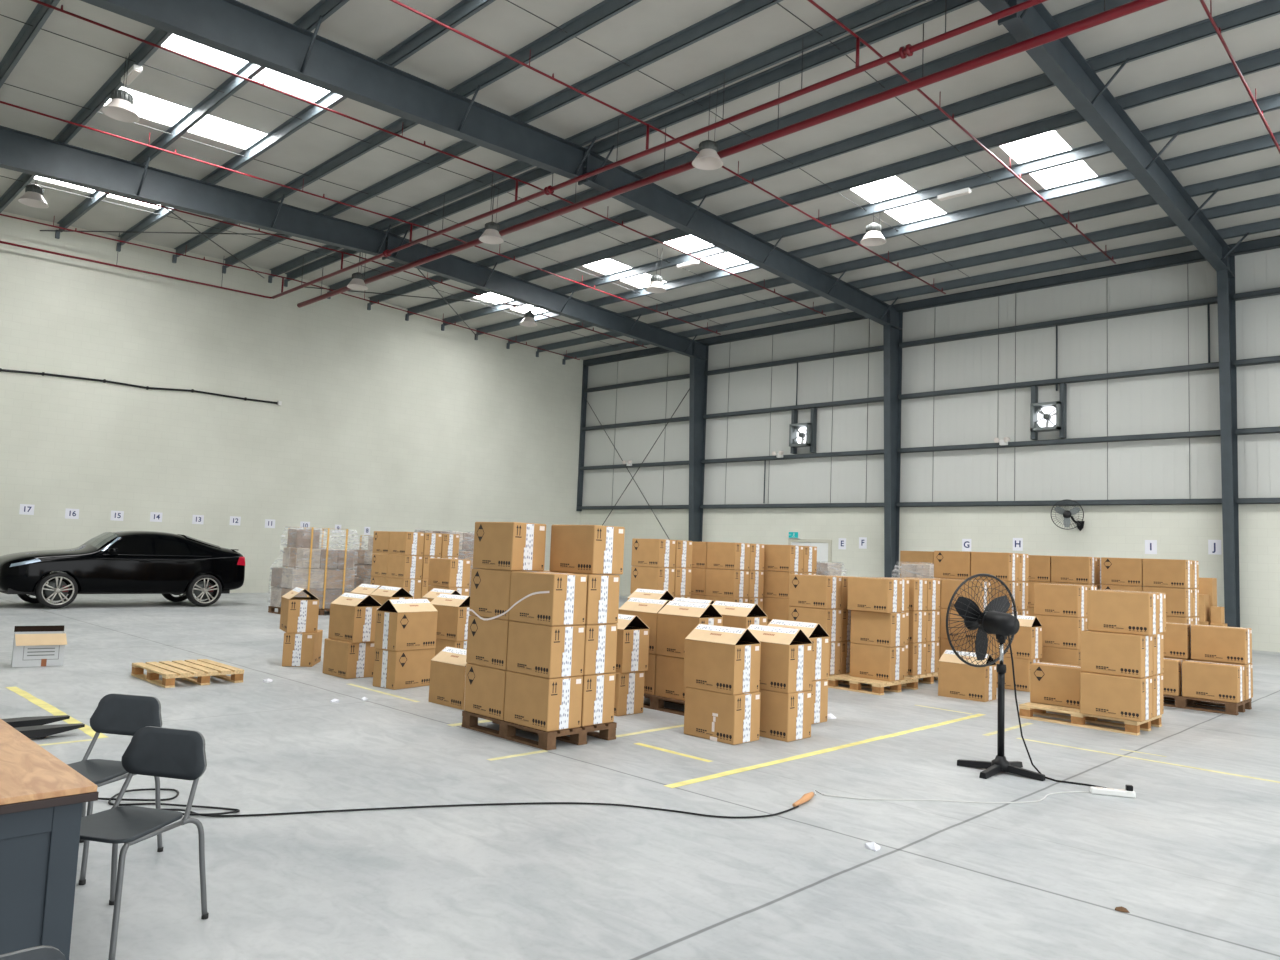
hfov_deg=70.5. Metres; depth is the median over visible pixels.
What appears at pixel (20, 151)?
rafter
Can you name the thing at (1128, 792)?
power strip
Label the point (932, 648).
carton
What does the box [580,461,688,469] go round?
beam
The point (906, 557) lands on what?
carton
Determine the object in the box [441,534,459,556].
carton
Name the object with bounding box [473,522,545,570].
carton
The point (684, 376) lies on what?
beam
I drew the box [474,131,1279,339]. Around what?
purlin
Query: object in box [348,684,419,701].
tape
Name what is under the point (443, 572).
carton
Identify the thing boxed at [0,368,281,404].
cable
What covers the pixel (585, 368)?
column
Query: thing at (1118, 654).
carton
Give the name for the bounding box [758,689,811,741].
carton
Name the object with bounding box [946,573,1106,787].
pedestal fan
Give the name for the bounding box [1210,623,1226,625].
carton
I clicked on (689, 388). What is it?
brace
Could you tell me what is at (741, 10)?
purlin
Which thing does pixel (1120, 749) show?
tape
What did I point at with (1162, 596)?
carton
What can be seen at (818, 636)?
carton
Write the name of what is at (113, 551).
mirror
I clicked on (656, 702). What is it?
wooden pallet
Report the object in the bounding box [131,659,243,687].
wooden pallet
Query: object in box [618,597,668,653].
carton
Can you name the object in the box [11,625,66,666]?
carton
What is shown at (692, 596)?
carton
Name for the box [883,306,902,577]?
steel column
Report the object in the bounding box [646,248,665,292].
pendant lamp
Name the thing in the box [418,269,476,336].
brace
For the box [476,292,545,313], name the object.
window
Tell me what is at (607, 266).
window
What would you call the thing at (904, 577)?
carton
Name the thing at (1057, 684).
carton
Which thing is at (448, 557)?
carton
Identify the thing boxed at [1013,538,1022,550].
wall sign
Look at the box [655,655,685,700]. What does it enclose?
carton
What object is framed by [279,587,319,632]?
carton
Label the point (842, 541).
wall sign
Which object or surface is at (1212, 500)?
steel beam
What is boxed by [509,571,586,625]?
carton
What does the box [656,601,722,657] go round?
carton
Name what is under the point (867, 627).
carton
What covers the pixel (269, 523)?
wall sign
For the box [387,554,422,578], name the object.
carton
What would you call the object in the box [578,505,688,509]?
beam
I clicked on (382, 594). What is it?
carton
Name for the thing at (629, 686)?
carton
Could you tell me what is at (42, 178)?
window
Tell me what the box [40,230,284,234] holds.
brace
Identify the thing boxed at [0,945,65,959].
chair
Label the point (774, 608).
carton
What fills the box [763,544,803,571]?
carton
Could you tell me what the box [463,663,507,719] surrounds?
carton
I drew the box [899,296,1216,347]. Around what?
beam
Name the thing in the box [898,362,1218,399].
beam
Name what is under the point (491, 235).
pendant lamp
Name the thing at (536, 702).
carton
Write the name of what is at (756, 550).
carton
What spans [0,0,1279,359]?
ceiling
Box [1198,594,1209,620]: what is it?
carton
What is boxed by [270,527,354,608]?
load
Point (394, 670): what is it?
carton
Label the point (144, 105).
window
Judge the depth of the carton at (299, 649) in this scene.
11.88 m
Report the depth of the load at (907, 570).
16.21 m
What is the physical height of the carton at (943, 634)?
0.434 m
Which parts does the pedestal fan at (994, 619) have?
blade, blade, blade, motor, power cord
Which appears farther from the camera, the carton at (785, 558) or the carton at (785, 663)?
the carton at (785, 558)
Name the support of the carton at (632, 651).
on the carton at (629, 686)
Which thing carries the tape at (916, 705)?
on the floor
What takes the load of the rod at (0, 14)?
attached to the purlin at (933, 9)
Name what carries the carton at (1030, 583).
on the carton at (1030, 609)
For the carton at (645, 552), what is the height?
0.434 m
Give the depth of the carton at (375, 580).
17.35 m
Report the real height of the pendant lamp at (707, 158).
1.363 m
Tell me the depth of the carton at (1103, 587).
14.36 m
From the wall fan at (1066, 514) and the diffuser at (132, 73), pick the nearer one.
the diffuser at (132, 73)
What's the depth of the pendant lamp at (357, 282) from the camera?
24.96 m
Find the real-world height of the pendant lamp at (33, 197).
1.034 m
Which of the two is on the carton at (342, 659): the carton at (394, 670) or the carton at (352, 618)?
the carton at (352, 618)
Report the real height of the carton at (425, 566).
0.434 m
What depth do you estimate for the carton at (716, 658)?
8.26 m
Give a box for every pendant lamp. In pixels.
[18,176,48,207]
[102,53,139,122]
[347,253,367,289]
[479,183,503,243]
[520,305,536,326]
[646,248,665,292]
[692,89,722,169]
[860,190,886,245]
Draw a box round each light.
[121,64,142,84]
[237,557,244,565]
[622,460,631,465]
[677,260,698,268]
[772,451,783,457]
[937,187,970,200]
[994,437,1009,444]
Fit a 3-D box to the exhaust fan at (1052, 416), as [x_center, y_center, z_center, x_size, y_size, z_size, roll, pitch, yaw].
[10.933,-1.840,24.311,0.860,1.460,0.400,-2,-7,44]
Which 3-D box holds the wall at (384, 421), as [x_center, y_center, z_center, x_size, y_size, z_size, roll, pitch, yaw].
[-11.636,-1.545,28.251,0.300,10.050,26.600,-2,-7,44]
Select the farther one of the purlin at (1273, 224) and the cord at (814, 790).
the purlin at (1273, 224)
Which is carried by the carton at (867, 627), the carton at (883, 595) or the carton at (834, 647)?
the carton at (883, 595)
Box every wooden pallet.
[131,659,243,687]
[268,606,329,614]
[461,711,616,750]
[643,693,684,715]
[828,673,917,694]
[829,673,848,684]
[901,672,937,685]
[1019,702,1161,735]
[1163,694,1251,714]
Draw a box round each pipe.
[0,101,720,334]
[0,233,271,298]
[30,0,825,315]
[272,0,1047,298]
[297,0,1167,307]
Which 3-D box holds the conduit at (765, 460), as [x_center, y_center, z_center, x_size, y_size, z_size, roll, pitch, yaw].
[4.237,0.060,30.792,0.048,1.480,0.042,-2,-7,44]
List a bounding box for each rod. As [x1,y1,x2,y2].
[0,14,789,314]
[1,176,616,346]
[4,83,726,326]
[506,0,974,280]
[777,3,1086,259]
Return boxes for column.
[576,366,587,510]
[689,341,708,541]
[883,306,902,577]
[1217,246,1239,626]
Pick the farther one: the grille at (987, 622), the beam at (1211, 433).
the beam at (1211, 433)
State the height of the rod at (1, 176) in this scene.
0.431 m
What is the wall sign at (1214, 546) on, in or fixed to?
attached to the wall at (1179, 468)
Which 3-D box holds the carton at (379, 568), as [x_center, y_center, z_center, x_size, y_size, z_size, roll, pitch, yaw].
[-4.873,1.653,17.531,0.600,0.434,0.384,-2,-7,44]
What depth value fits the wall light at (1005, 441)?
24.96 m
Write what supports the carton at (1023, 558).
on the carton at (1023, 586)
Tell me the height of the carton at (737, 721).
0.434 m
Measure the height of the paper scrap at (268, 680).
0.041 m
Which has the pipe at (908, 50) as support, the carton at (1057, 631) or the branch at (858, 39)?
the branch at (858, 39)
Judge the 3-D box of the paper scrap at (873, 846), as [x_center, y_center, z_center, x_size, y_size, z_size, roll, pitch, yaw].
[1.352,2.120,5.266,0.096,0.038,0.087,-2,-7,44]
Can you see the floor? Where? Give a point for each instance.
(1193, 859)
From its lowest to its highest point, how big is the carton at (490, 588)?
0.434 m
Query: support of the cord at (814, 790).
on the floor
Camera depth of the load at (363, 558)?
21.63 m
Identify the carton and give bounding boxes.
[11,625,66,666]
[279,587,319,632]
[282,630,322,666]
[322,638,375,678]
[328,593,381,642]
[350,584,380,594]
[370,576,389,585]
[370,586,412,604]
[371,554,394,576]
[372,531,390,553]
[373,648,434,689]
[374,599,437,650]
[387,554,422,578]
[387,578,421,598]
[389,531,423,555]
[417,555,440,578]
[421,579,429,598]
[422,588,460,601]
[423,533,441,555]
[428,558,470,586]
[428,586,468,595]
[428,646,466,709]
[431,594,471,640]
[435,638,466,655]
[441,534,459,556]
[441,556,457,558]
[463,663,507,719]
[466,616,509,669]
[469,569,539,619]
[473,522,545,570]
[504,671,582,731]
[507,621,584,678]
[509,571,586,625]
[549,525,624,574]
[555,572,619,624]
[581,673,615,726]
[583,624,616,674]
[614,671,644,715]
[615,614,648,672]
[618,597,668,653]
[627,588,673,600]
[630,566,674,595]
[631,538,675,567]
[644,653,657,694]
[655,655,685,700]
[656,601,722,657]
[672,597,713,603]
[674,568,691,595]
[675,540,692,567]
[683,624,760,694]
[684,687,760,744]
[690,594,705,599]
[691,568,706,594]
[692,542,706,567]
[705,569,748,597]
[705,596,747,602]
[706,542,749,569]
[712,601,766,628]
[743,624,812,692]
[748,570,763,597]
[748,597,762,609]
[749,543,764,570]
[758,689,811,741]
[761,597,789,623]
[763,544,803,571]
[763,571,802,598]
[767,619,829,680]
[789,574,841,608]
[789,606,841,641]
[802,572,815,574]
[803,546,816,571]
[811,679,827,723]
[823,575,851,608]
[829,641,840,674]
[840,640,850,673]
[841,608,850,640]
[847,577,901,612]
[850,610,904,646]
[850,643,904,681]
[867,577,908,610]
[879,577,926,610]
[900,551,933,577]
[902,611,908,642]
[904,577,940,607]
[904,643,907,675]
[907,642,925,675]
[908,611,926,642]
[909,578,939,609]
[926,610,939,641]
[926,641,938,673]
[934,551,970,578]
[938,650,996,701]
[940,609,987,640]
[940,638,987,657]
[941,579,990,610]
[971,552,1018,580]
[976,580,1018,609]
[988,615,1041,659]
[991,655,1039,691]
[1013,581,1027,609]
[1018,553,1028,581]
[1018,610,1027,615]
[1028,581,1050,606]
[1028,607,1034,615]
[1029,555,1050,581]
[1030,662,1081,708]
[1034,583,1086,616]
[1034,614,1086,648]
[1039,646,1080,665]
[1051,556,1096,583]
[1051,582,1096,585]
[1062,584,1096,616]
[1080,672,1151,721]
[1081,630,1152,677]
[1088,590,1158,634]
[1097,557,1100,583]
[1101,557,1142,585]
[1101,584,1147,591]
[1108,590,1165,632]
[1143,559,1191,587]
[1143,586,1191,616]
[1151,673,1163,716]
[1153,633,1163,674]
[1162,657,1184,695]
[1163,622,1193,658]
[1166,616,1192,623]
[1182,660,1244,702]
[1190,588,1198,616]
[1191,624,1251,663]
[1192,560,1198,587]
[1192,659,1252,699]
[1193,616,1198,624]
[1196,577,1216,620]
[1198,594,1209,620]
[1199,621,1210,624]
[1210,606,1224,623]
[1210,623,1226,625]
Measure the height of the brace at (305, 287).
0.274 m
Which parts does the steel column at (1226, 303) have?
knee plate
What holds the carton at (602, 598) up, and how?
on the carton at (600, 646)
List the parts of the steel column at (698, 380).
knee plate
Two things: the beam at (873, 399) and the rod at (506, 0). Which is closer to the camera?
the rod at (506, 0)
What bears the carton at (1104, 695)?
on the wooden pallet at (1026, 710)
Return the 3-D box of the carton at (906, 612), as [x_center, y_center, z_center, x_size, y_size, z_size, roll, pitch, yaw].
[3.320,1.999,12.415,0.600,0.434,0.384,-2,-7,44]
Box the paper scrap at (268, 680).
[263,678,272,682]
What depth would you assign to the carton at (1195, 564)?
14.16 m
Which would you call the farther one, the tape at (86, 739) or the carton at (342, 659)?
the carton at (342, 659)
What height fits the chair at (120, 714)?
0.790 m
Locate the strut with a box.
[583,235,1279,365]
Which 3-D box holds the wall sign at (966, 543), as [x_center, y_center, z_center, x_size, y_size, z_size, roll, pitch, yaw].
[9.298,1.848,25.764,0.270,0.350,0.007,-2,-7,44]
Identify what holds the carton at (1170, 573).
on the carton at (1178, 600)
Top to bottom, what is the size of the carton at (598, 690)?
0.434 m
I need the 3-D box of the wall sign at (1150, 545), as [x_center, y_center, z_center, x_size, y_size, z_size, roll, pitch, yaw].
[12.682,1.664,22.479,0.270,0.350,0.007,-2,-7,44]
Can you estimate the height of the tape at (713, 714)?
0.245 m
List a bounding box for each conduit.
[763,460,765,503]
[796,362,797,404]
[1056,325,1057,390]
[1207,304,1209,362]
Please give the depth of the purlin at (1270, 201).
23.47 m
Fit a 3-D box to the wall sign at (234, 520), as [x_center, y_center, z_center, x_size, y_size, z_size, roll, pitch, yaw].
[-12.215,1.233,27.317,0.007,0.270,0.320,-2,-7,44]
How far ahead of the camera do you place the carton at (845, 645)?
12.30 m
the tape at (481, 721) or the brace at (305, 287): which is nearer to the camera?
the tape at (481, 721)
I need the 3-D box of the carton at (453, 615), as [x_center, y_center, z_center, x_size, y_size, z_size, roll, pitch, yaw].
[-2.477,1.815,12.043,0.600,0.572,0.386,-1,-6,37]
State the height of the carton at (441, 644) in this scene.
0.434 m
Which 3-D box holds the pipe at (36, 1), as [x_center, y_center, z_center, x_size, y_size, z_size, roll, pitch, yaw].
[-2.825,-6.376,19.313,0.056,0.720,24.701,-2,-7,44]
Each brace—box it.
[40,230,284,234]
[165,208,263,277]
[305,287,536,307]
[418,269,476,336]
[583,394,669,539]
[602,388,689,525]
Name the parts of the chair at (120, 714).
leg, leg, seat, seat rail, backrest, leg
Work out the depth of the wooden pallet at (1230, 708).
11.28 m
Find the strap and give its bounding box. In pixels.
[464,591,548,705]
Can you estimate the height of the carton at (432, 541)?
0.434 m
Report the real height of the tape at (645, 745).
0.001 m
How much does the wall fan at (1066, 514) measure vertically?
0.790 m
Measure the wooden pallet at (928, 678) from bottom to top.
0.144 m
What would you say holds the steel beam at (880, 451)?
attached to the wall at (1179, 468)
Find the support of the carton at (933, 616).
on the carton at (932, 648)
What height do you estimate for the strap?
1.160 m
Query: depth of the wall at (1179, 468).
25.59 m
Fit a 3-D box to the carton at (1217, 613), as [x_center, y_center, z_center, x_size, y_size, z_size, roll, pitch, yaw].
[11.589,2.709,18.169,0.180,0.328,0.300,-2,-7,44]
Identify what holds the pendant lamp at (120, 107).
hanging from the ceiling
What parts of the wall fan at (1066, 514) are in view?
blade, blade, blade, wall plate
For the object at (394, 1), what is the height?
0.720 m
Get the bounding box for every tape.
[5,687,107,738]
[38,739,91,745]
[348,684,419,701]
[447,720,491,725]
[487,750,547,760]
[616,724,683,736]
[634,743,711,761]
[664,714,984,787]
[710,713,717,741]
[916,705,971,713]
[983,723,1032,735]
[1016,738,1279,782]
[1120,749,1166,756]
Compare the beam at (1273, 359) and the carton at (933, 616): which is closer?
the carton at (933, 616)
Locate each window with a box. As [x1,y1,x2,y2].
[35,176,159,207]
[105,87,266,147]
[162,34,328,100]
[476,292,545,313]
[584,258,664,287]
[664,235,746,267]
[852,176,944,222]
[1001,131,1096,188]
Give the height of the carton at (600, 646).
0.434 m
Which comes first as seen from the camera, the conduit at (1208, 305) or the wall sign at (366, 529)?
the conduit at (1208, 305)
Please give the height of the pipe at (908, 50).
0.970 m
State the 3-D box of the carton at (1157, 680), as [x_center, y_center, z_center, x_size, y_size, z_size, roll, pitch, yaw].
[5.337,2.312,9.898,0.600,0.434,0.384,-2,-7,44]
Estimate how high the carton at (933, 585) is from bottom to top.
0.434 m
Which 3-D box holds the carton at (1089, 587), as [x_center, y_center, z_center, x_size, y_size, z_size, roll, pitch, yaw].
[6.216,1.729,13.073,0.600,0.434,0.384,-2,-7,44]
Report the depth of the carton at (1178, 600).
13.84 m
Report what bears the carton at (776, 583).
on the carton at (774, 608)
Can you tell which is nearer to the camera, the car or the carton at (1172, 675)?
the carton at (1172, 675)
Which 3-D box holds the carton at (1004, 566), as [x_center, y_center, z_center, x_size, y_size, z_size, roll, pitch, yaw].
[5.517,1.345,14.087,0.600,0.434,0.384,-2,-7,44]
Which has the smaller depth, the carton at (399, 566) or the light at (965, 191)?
the carton at (399, 566)
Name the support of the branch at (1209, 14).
on the pipe at (908, 50)
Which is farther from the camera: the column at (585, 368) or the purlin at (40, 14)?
the column at (585, 368)
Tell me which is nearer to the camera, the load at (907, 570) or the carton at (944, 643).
the carton at (944, 643)
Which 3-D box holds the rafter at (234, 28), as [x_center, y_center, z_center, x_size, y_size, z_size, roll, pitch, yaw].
[-1.050,-6.137,18.251,0.770,1.332,26.300,-2,-7,44]
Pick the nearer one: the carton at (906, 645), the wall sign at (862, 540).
the carton at (906, 645)
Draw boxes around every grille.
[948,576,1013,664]
[948,576,1016,665]
[1052,502,1081,525]
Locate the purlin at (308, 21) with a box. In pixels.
[55,0,349,238]
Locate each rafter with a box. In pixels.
[0,126,705,360]
[80,0,900,329]
[978,0,1248,277]
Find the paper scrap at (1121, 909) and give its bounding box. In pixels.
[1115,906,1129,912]
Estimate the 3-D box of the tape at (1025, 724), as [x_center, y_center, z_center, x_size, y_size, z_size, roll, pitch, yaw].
[3.805,2.568,9.339,0.066,0.001,1.150,-2,-7,44]
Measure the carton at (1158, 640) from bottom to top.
0.434 m
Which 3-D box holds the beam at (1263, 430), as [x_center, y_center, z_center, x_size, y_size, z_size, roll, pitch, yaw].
[16.982,-1.244,18.496,8.160,0.125,0.197,-2,-7,44]
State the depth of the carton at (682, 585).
14.26 m
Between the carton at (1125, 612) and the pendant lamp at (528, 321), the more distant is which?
the pendant lamp at (528, 321)
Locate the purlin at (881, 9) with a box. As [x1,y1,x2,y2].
[268,0,925,282]
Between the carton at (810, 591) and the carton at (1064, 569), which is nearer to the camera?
the carton at (810, 591)
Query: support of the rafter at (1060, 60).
on the steel column at (1226, 303)
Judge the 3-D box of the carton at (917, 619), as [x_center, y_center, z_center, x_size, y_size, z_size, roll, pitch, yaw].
[3.661,2.038,12.724,0.600,0.434,0.384,-2,-7,44]
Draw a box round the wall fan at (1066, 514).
[1051,499,1084,530]
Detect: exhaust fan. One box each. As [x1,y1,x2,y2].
[789,408,816,453]
[1030,383,1066,439]
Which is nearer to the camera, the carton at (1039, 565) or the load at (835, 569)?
the carton at (1039, 565)
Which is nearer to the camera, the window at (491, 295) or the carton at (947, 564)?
the carton at (947, 564)
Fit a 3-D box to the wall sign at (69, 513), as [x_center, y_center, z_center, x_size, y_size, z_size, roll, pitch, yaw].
[-15.210,0.904,24.249,0.007,0.270,0.320,-2,-7,44]
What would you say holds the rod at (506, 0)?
attached to the purlin at (933, 9)
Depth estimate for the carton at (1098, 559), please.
14.89 m
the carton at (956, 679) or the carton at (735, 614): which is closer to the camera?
the carton at (735, 614)
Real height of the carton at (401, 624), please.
0.572 m
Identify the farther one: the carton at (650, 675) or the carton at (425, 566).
the carton at (425, 566)
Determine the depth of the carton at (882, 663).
11.80 m
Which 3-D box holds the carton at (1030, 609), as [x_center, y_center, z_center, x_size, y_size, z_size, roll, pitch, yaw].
[6.661,2.361,15.230,0.600,0.434,0.384,-2,-7,44]
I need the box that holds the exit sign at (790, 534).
[788,532,799,537]
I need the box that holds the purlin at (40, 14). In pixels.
[0,0,59,87]
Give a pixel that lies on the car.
(122, 562)
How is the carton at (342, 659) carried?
on the floor
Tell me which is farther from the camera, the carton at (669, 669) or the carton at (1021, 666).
the carton at (1021, 666)
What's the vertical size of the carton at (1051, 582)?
0.434 m
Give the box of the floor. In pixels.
[0,593,1279,959]
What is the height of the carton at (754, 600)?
0.434 m
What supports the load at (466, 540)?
on the wooden pallet
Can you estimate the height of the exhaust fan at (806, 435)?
1.460 m
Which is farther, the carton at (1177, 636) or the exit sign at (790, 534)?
the exit sign at (790, 534)
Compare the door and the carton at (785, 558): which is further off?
the door
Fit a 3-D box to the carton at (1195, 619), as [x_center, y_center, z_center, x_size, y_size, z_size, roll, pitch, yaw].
[8.457,2.358,14.316,0.600,0.434,0.384,-2,-7,44]
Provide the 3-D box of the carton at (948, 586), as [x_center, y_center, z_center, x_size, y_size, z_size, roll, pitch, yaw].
[4.838,1.704,13.444,0.600,0.434,0.384,-2,-7,44]
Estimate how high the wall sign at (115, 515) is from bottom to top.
0.270 m
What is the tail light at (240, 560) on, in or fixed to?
attached to the car
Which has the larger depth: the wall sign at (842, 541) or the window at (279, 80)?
the wall sign at (842, 541)
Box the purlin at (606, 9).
[172,0,641,262]
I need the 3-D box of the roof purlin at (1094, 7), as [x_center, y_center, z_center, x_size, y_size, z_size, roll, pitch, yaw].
[4.435,-6.723,15.479,40.830,0.420,0.145,-2,-7,44]
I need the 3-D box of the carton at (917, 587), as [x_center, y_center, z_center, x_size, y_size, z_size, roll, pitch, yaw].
[3.682,1.603,12.763,0.600,0.434,0.384,-2,-7,44]
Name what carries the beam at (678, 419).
attached to the wall at (1179, 468)
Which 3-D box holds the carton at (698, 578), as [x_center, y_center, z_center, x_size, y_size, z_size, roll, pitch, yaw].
[0.980,1.685,15.081,0.600,0.434,0.384,-2,-7,44]
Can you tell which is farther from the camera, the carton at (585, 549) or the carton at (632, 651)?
the carton at (632, 651)
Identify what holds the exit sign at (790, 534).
attached to the wall at (1179, 468)
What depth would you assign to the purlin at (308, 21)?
17.12 m
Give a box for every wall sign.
[19,504,34,514]
[65,508,78,518]
[110,511,123,520]
[150,512,162,521]
[192,515,203,523]
[229,516,240,525]
[265,519,274,527]
[300,521,309,528]
[335,524,340,532]
[364,527,369,534]
[838,538,845,548]
[859,537,866,548]
[962,539,970,550]
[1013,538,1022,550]
[1145,540,1156,553]
[1208,540,1220,554]
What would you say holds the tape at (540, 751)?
on the floor
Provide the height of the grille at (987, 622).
0.772 m
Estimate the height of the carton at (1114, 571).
0.434 m
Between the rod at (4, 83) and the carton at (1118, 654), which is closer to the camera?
the carton at (1118, 654)
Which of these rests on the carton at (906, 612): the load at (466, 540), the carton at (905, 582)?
the carton at (905, 582)
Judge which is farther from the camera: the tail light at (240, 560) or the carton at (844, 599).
the tail light at (240, 560)
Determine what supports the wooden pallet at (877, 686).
on the floor
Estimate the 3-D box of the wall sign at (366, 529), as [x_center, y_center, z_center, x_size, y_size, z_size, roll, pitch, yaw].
[-9.169,1.708,30.430,0.007,0.270,0.220,-2,-7,44]
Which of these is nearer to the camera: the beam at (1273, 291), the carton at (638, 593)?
the carton at (638, 593)
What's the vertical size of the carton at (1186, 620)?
0.434 m
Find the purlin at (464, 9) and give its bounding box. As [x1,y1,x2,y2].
[116,0,495,251]
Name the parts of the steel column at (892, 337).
knee plate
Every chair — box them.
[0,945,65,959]
[67,693,162,884]
[80,726,208,959]
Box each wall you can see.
[0,211,582,593]
[579,248,1279,651]
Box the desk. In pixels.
[0,719,98,959]
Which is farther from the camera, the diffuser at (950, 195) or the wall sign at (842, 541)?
the wall sign at (842, 541)
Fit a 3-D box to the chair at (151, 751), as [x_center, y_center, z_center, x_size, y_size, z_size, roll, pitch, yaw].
[-2.162,1.482,3.775,0.506,0.790,0.528,1,-5,13]
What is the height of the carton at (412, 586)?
0.434 m
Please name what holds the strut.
attached to the steel column at (892, 337)
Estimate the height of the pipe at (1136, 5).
1.071 m
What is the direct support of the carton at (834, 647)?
on the wooden pallet at (842, 682)
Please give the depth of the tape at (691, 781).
7.69 m
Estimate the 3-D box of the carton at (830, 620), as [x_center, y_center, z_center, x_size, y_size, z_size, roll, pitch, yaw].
[2.385,1.955,12.332,0.600,0.434,0.384,-2,-7,44]
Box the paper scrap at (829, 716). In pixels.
[827,713,835,718]
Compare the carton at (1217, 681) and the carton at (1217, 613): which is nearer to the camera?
the carton at (1217, 681)
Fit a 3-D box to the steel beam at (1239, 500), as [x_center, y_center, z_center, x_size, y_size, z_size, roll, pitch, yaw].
[16.918,0.379,18.363,8.160,0.125,0.197,-2,-7,44]
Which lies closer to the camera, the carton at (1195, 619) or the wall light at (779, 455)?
the carton at (1195, 619)
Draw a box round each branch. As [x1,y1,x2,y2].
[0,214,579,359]
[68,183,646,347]
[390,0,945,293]
[807,0,1115,263]
[1200,0,1279,152]
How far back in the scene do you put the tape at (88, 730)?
8.38 m
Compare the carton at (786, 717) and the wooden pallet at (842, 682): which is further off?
the wooden pallet at (842, 682)
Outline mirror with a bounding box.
[108,548,117,555]
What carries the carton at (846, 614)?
on the carton at (845, 645)
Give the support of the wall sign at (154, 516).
attached to the wall at (384, 421)
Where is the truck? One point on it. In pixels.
(31, 727)
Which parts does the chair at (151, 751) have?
leg, leg, seat, seat rail, backrest, leg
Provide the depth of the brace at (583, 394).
35.08 m
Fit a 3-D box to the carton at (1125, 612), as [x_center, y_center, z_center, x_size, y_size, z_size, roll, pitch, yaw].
[5.166,1.410,9.678,0.600,0.434,0.384,-2,-6,43]
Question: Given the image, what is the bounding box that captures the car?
[0,531,244,608]
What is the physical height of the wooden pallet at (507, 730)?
0.144 m
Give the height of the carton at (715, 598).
0.434 m
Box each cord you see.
[98,788,813,817]
[814,790,1088,802]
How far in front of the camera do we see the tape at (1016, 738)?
7.97 m
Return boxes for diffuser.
[122,69,140,84]
[678,263,697,268]
[938,192,969,200]
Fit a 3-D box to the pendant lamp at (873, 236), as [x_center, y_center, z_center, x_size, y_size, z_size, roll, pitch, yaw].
[5.177,-5.825,20.059,0.566,1.132,0.566,-2,-7,44]
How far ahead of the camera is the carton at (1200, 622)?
18.12 m
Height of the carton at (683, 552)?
0.434 m
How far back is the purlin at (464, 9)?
17.06 m
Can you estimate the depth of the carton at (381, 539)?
17.42 m
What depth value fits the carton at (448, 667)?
9.44 m
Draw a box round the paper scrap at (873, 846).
[865,842,880,850]
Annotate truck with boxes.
[2,715,84,738]
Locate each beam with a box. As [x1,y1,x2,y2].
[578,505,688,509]
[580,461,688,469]
[582,416,688,430]
[584,374,689,392]
[700,503,883,508]
[701,449,883,463]
[703,396,883,418]
[704,345,882,375]
[897,430,1219,452]
[897,498,1221,506]
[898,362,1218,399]
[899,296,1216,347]
[1234,287,1279,300]
[1235,356,1279,366]
[1235,426,1279,434]
[1236,498,1279,503]
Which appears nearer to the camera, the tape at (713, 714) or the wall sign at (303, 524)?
the tape at (713, 714)
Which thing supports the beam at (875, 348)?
attached to the wall at (1179, 468)
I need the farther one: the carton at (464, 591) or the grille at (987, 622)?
the carton at (464, 591)
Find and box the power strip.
[1090,785,1135,797]
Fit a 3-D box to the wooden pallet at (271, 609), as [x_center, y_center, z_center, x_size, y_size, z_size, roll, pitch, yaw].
[-7.501,2.972,20.651,1.100,0.144,1.500,-2,-7,44]
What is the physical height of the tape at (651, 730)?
0.001 m
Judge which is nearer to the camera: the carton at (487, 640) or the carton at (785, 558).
the carton at (487, 640)
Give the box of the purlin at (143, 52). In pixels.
[0,28,171,212]
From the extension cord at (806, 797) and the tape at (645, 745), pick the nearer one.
the extension cord at (806, 797)
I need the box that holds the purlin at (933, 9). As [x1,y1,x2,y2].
[284,0,977,286]
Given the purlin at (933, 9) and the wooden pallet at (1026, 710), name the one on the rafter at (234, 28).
the purlin at (933, 9)
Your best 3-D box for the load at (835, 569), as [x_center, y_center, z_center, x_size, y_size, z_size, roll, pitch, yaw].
[4.370,2.802,22.895,1.262,1.494,1.162,-2,-7,44]
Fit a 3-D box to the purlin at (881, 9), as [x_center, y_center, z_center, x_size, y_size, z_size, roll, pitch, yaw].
[3.079,-6.941,14.093,40.830,0.420,0.145,-2,-7,44]
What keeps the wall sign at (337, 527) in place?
attached to the wall at (384, 421)
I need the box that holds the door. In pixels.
[788,539,831,562]
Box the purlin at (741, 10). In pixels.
[222,0,782,273]
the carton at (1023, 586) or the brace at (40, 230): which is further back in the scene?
the brace at (40, 230)
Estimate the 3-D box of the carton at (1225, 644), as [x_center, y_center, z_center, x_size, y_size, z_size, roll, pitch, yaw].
[7.424,2.092,11.566,0.600,0.434,0.384,-2,-7,44]
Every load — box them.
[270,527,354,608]
[352,535,375,589]
[418,531,475,595]
[812,562,841,575]
[901,564,933,577]
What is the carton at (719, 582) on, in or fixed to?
on the carton
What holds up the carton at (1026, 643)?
on the carton at (1021, 666)
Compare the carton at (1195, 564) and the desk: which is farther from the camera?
the carton at (1195, 564)
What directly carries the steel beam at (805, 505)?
attached to the wall at (1179, 468)

